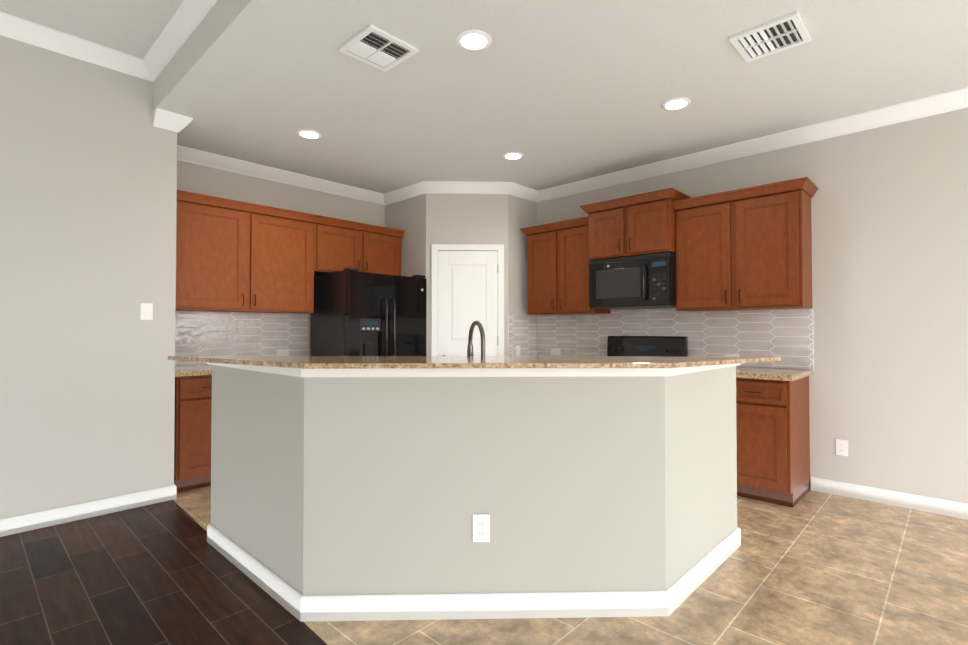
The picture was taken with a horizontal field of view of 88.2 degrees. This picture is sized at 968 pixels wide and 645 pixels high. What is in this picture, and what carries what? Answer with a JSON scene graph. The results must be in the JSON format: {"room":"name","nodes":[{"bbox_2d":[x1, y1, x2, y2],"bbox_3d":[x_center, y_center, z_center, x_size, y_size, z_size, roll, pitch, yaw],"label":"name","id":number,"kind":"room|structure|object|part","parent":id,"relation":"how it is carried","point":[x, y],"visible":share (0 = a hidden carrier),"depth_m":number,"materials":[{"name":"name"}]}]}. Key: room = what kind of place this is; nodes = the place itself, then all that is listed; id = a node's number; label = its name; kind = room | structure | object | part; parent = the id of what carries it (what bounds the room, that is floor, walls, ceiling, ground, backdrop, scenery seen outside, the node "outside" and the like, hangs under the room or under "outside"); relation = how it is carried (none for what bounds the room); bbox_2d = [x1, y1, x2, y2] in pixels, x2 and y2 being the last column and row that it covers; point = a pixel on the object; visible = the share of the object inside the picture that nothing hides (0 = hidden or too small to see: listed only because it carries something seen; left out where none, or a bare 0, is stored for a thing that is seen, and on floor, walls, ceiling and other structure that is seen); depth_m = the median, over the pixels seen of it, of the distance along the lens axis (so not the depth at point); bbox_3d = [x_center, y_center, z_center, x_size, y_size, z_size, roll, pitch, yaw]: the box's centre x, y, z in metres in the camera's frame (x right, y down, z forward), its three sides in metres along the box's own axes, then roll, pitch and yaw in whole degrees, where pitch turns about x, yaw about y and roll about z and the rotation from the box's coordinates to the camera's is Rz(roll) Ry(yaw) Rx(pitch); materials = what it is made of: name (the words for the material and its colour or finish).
{"room":"kitchen","nodes":[
{"label":"kitchen","id":0,"kind":"room"},
{"bbox_2d":[0,35,176,518],"bbox_3d":[-3.787,-0.340,2.521,0.795,3.170,3.720,-1,-1,44],"label":"wall","id":1,"kind":"structure","parent":0,"point":[88,178],"depth_m":3.21,"materials":[{"name":"grey paint"}]},
{"bbox_2d":[0,11,143,78],"bbox_3d":[-3.552,-1.759,2.153,0.080,0.105,3.480,-1,-1,44],"label":"crown molding","id":2,"kind":"structure","parent":1,"relation":"attached to","point":[13,27],"depth_m":3.13,"materials":[{"name":"white wood"}]},
{"bbox_2d":[0,484,176,536],"bbox_3d":[-3.507,1.190,2.241,0.064,0.100,3.734,-1,-1,44],"label":"baseboard","id":3,"kind":"structure","parent":1,"relation":"attached to","point":[37,520],"depth_m":3.19,"materials":[{"name":"white wood"}]},
{"bbox_2d":[140,303,152,319],"bbox_3d":[-2.335,-0.076,3.458,0.008,0.115,0.072,-1,-1,44],"label":"light switch","id":4,"kind":"object","parent":1,"relation":"attached to","point":[146,311],"visible":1,"depth_m":3.46,"materials":[{"name":"white plastic"}]},
{"bbox_2d":[140,0,217,81],"bbox_3d":[0.142,-1.775,1.108,6.875,0.105,0.080,-1,-1,44],"label":"crown molding","id":5,"kind":"structure","parent":1,"relation":"attached to","point":[184,21],"depth_m":3.03,"materials":[{"name":"white wood"}]},
{"bbox_2d":[0,0,181,58],"bbox_3d":[-1.060,-1.906,-0.154,6.875,0.120,3.570,-1,-1,44],"label":"ceiling","id":6,"kind":"structure","parent":0,"point":[133,27],"depth_m":2.95,"materials":[{"name":"grey paint"}]},
{"bbox_2d":[0,500,326,644],"bbox_3d":[-1.020,1.229,-0.144,6.895,0.050,3.710,-1,-1,44],"label":"floor","id":7,"kind":"structure","parent":0,"point":[164,573],"depth_m":2.31,"materials":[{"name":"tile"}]},
{"bbox_2d":[177,160,384,365],"bbox_3d":[-1.543,-0.087,5.365,0.120,2.750,3.500,-1,-1,44],"label":"wall","id":8,"kind":"structure","parent":0,"point":[200,179],"depth_m":4.81,"materials":[{"name":"grey paint"}]},
{"bbox_2d":[175,311,307,365],"bbox_3d":[-2.237,0.137,4.540,0.004,0.459,1.347,-1,-1,44],"label":"backsplash","id":9,"kind":"structure","parent":8,"relation":"attached to","point":[200,333],"depth_m":4.54,"materials":[{"name":"white tile"}]},
{"bbox_2d":[277,349,288,355],"bbox_3d":[-1.947,0.295,4.833,0.007,0.072,0.115,-1,-1,44],"label":"outlet","id":10,"kind":"object","parent":9,"relation":"attached to","point":[282,352],"visible":0.96,"depth_m":4.83,"materials":[{"name":"white plastic"}]},
{"bbox_2d":[176,190,315,313],"bbox_3d":[-2.143,-0.560,4.411,0.330,0.926,1.220,-1,-1,44],"label":"upper cabinet","id":11,"kind":"object","parent":8,"relation":"attached to","point":[235,256],"depth_m":4.26,"materials":[{"name":"brown wood"}]},
{"bbox_2d":[316,215,403,275],"bbox_3d":[-1.369,-0.747,5.227,0.330,0.526,1.020,-1,-1,44],"label":"upper cabinet","id":12,"kind":"object","parent":8,"relation":"attached to","point":[341,244],"depth_m":5.06,"materials":[{"name":"brown wood"}]},
{"bbox_2d":[385,193,536,355],"bbox_3d":[-0.271,-0.083,5.646,1.335,2.750,1.100,-1,-1,44],"label":"wall","id":13,"kind":"structure","parent":0,"point":[425,222],"depth_m":5.24,"materials":[{"name":"grey paint"}]},
{"bbox_2d":[431,244,503,355],"bbox_3d":[-0.168,0.236,5.193,0.754,2.098,0.026,0,-1,-1],"label":"door frame","id":14,"kind":"structure","parent":13,"relation":"attached to","point":[436,248],"depth_m":5.19,"materials":[{"name":"white wood"}]},
{"bbox_2d":[438,251,497,355],"bbox_3d":[-0.168,0.264,5.196,0.618,2.018,0.017,0,-1,-1],"label":"pantry door","id":15,"kind":"structure","parent":13,"relation":"in","point":[467,289],"depth_m":5.20,"materials":[{"name":"white wood"}]},
{"bbox_2d":[508,315,536,355],"bbox_3d":[0.421,0.150,5.397,0.004,0.459,0.476,-1,-1,44],"label":"backsplash","id":16,"kind":"structure","parent":13,"relation":"attached to","point":[522,331],"depth_m":5.39,"materials":[{"name":"white tile"}]},
{"bbox_2d":[516,345,519,355],"bbox_3d":[0.365,0.302,5.324,0.008,0.115,0.072,-1,-1,44],"label":"light switch","id":17,"kind":"object","parent":16,"relation":"attached to","point":[517,350],"visible":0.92,"depth_m":5.32,"materials":[{"name":"white plastic"}]},
{"bbox_2d":[153,87,967,204],"bbox_3d":[1.142,-1.441,2.644,7.550,0.105,3.530,-1,-1,44],"label":"crown molding","id":18,"kind":"structure","parent":13,"relation":"attached to","point":[953,100],"depth_m":4.38,"materials":[{"name":"white wood"}]},
{"bbox_2d":[153,0,967,193],"bbox_3d":[1.140,-1.707,2.732,7.670,0.430,3.650,-1,-1,44],"label":"ceiling","id":19,"kind":"structure","parent":0,"point":[558,92],"depth_m":3.08,"materials":[{"name":"grey paint"}]},
{"bbox_2d":[296,129,321,138],"bbox_3d":[-1.365,-1.469,3.905,0.190,0.008,0.190,-1,-1,44],"label":"recessed light","id":20,"kind":"object","parent":19,"relation":"in","point":[309,134],"visible":1,"depth_m":3.89,"materials":[{"name":"white"}]},
{"bbox_2d":[338,24,418,71],"bbox_3d":[-0.573,-1.484,2.720,0.310,0.015,0.310,-1,-1,44],"label":"ceiling vent","id":21,"kind":"object","parent":19,"relation":"in","point":[375,47],"visible":0.98,"depth_m":2.71,"materials":[{"name":"white metal"}]},
{"bbox_2d":[456,30,491,50],"bbox_3d":[-0.053,-1.488,2.643,0.190,0.008,0.190,-1,-1,44],"label":"recessed light","id":22,"kind":"object","parent":19,"relation":"in","point":[474,40],"visible":1,"depth_m":2.63,"materials":[{"name":"white"}]},
{"bbox_2d":[503,152,523,159],"bbox_3d":[0.257,-1.462,4.391,0.190,0.008,0.190,-1,-1,44],"label":"recessed light","id":23,"kind":"object","parent":19,"relation":"in","point":[513,155],"visible":1,"depth_m":4.36,"materials":[{"name":"white"}]},
{"bbox_2d":[661,97,690,109],"bbox_3d":[1.301,-1.477,3.384,0.190,0.008,0.190,-1,-1,44],"label":"recessed light","id":24,"kind":"object","parent":19,"relation":"in","point":[676,103],"visible":1,"depth_m":3.36,"materials":[{"name":"white"}]},
{"bbox_2d":[729,11,810,62],"bbox_3d":[1.500,-1.486,2.619,0.310,0.015,0.310,-1,-1,44],"label":"ceiling vent","id":25,"kind":"object","parent":19,"relation":"in","point":[785,32],"visible":0.98,"depth_m":2.61,"materials":[{"name":"white metal"}]},
{"bbox_2d":[173,486,967,644],"bbox_3d":[1.163,1.272,2.638,7.570,0.050,3.490,-1,-1,44],"label":"floor","id":26,"kind":"structure","parent":0,"point":[810,567],"depth_m":2.26,"materials":[{"name":"beige tile"}]},
{"bbox_2d":[174,375,211,491],"bbox_3d":[-2.160,0.837,4.164,0.615,0.866,0.871,-1,-1,44],"label":"base cabinet","id":27,"kind":"object","parent":26,"relation":"on","point":[192,432],"visible":0.23,"depth_m":3.70,"materials":[{"name":"brown wood"}]},
{"bbox_2d":[175,364,211,376],"bbox_3d":[-2.008,0.384,4.314,0.641,0.039,1.335,-1,-1,44],"label":"countertop","id":28,"kind":"structure","parent":27,"relation":"on","point":[191,370],"depth_m":3.77,"materials":[{"name":"stone"}]},
{"bbox_2d":[311,268,426,355],"bbox_3d":[-1.142,0.397,5.059,0.772,1.772,0.910,-1,-1,44],"label":"fridge","id":29,"kind":"object","parent":26,"relation":"on","point":[348,317],"depth_m":4.77,"materials":[{"name":"black metal"}]},
{"bbox_3d":[-0.908,0.294,4.793,0.064,1.053,0.115,-1,-1,44],"label":"fridge handle","id":30,"kind":"part","parent":29,"relation":"part of","materials":[{"name":"black metal"}]},
{"bbox_2d":[207,356,740,621],"bbox_3d":[-0.069,0.722,2.832,2.226,1.055,2.056,-1,-1,44],"label":"kitchen island","id":31,"kind":"object","parent":26,"relation":"on","point":[354,481],"depth_m":2.11,"materials":[{"name":"grey paint"}]},
{"bbox_2d":[168,356,780,368],"bbox_3d":[-0.073,0.176,2.453,2.241,0.020,2.017,-1,-1,44],"label":"island countertop","id":32,"kind":"structure","parent":31,"relation":"on","point":[362,362],"depth_m":2.11,"materials":[{"name":"stone"}]},
{"bbox_2d":[467,321,484,355],"bbox_3d":[-0.028,0.164,2.642,0.256,0.349,0.131,-1,-1,44],"label":"faucet","id":33,"kind":"object","parent":32,"relation":"on","point":[470,336],"visible":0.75,"depth_m":2.66,"materials":[{"name":"silver metal"}]},
{"bbox_2d":[473,514,489,541],"bbox_3d":[-0.012,0.865,2.102,0.072,0.115,0.007,0,-1,-1],"label":"outlet","id":34,"kind":"object","parent":31,"relation":"attached to","point":[481,527],"visible":1,"depth_m":2.10,"materials":[{"name":"white plastic"}]},
{"bbox_2d":[607,336,687,356],"bbox_3d":[1.310,0.699,4.432,0.766,1.150,0.595,-1,-1,44],"label":"range","id":35,"kind":"object","parent":26,"relation":"on","point":[665,346],"visible":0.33,"depth_m":4.59,"materials":[{"name":"black metal"}]},
{"bbox_2d":[736,376,809,507],"bbox_3d":[1.931,0.832,3.866,0.890,0.866,0.615,-1,-1,44],"label":"base cabinet","id":36,"kind":"object","parent":26,"relation":"on","point":[773,437],"visible":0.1,"depth_m":3.44,"materials":[{"name":"brown wood"}]},
{"bbox_2d":[736,366,812,380],"bbox_3d":[1.317,0.386,4.441,2.612,0.039,0.641,-1,-1,44],"label":"countertop","id":37,"kind":"structure","parent":36,"relation":"on","point":[783,374],"depth_m":3.53,"materials":[{"name":"stone"}]},
{"bbox_2d":[537,108,967,502],"bbox_3d":[2.400,-0.109,3.946,7.550,2.750,0.120,-1,-1,44],"label":"wall","id":38,"kind":"structure","parent":0,"point":[888,389],"depth_m":3.49,"materials":[{"name":"grey paint"}]},
{"bbox_2d":[524,217,609,314],"bbox_3d":[0.849,-0.542,5.114,0.800,0.912,0.330,-1,-1,44],"label":"upper cabinet","id":39,"kind":"object","parent":38,"relation":"attached to","point":[557,252],"depth_m":4.98,"materials":[{"name":"brown wood"}]},
{"bbox_2d":[580,188,691,260],"bbox_3d":[1.373,-0.838,4.519,0.870,0.506,0.476,-1,-1,44],"label":"upper cabinet","id":40,"kind":"object","parent":38,"relation":"attached to","point":[638,224],"visible":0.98,"depth_m":4.33,"materials":[{"name":"brown wood"}]},
{"bbox_2d":[589,252,675,309],"bbox_3d":[1.380,-0.358,4.520,0.771,0.446,0.455,-1,-1,44],"label":"microwave","id":41,"kind":"object","parent":40,"relation":"attached to","point":[615,283],"depth_m":4.35,"materials":[{"name":"black"}]},
{"bbox_3d":[1.364,-0.347,4.256,0.022,0.317,0.052,-1,-1,44],"label":"microwave handle","id":42,"kind":"part","parent":41,"relation":"part of","materials":[{"name":"black plastic"}]},
{"bbox_2d":[537,308,813,369],"bbox_3d":[1.537,0.120,4.673,2.618,0.496,0.004,-1,-1,44],"label":"backsplash","id":43,"kind":"structure","parent":38,"relation":"attached to","point":[786,335],"depth_m":4.33,"materials":[{"name":"white tile"}]},
{"bbox_2d":[551,348,559,354],"bbox_3d":[0.775,0.316,5.386,0.115,0.072,0.007,-1,-1,44],"label":"outlet","id":44,"kind":"object","parent":43,"relation":"attached to","point":[555,351],"visible":1,"depth_m":5.39,"materials":[{"name":"white plastic"}]},
{"bbox_2d":[725,354,738,356],"bbox_3d":[2.064,0.297,4.159,0.115,0.072,0.007,-1,-1,44],"label":"outlet","id":45,"kind":"object","parent":43,"relation":"attached to","point":[732,355],"visible":0.17,"depth_m":4.16,"materials":[{"name":"white plastic"}]},
{"bbox_2d":[672,177,811,311],"bbox_3d":[2.039,-0.559,3.982,0.915,0.912,0.330,-1,-1,44],"label":"upper cabinet","id":46,"kind":"object","parent":38,"relation":"attached to","point":[749,248],"depth_m":3.80,"materials":[{"name":"brown wood"}]},
{"bbox_2d":[836,439,847,455],"bbox_3d":[2.610,0.912,3.642,0.072,0.115,0.007,-1,-1,44],"label":"outlet","id":47,"kind":"object","parent":38,"relation":"attached to","point":[842,447],"visible":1,"depth_m":3.64,"materials":[{"name":"white plastic"}]},
{"bbox_2d":[811,477,967,519],"bbox_3d":[3.778,1.195,2.522,3.620,0.100,0.014,-1,-1,44],"label":"baseboard","id":48,"kind":"structure","parent":38,"relation":"attached to","point":[956,509],"depth_m":3.44,"materials":[{"name":"white wood"}]}
]}

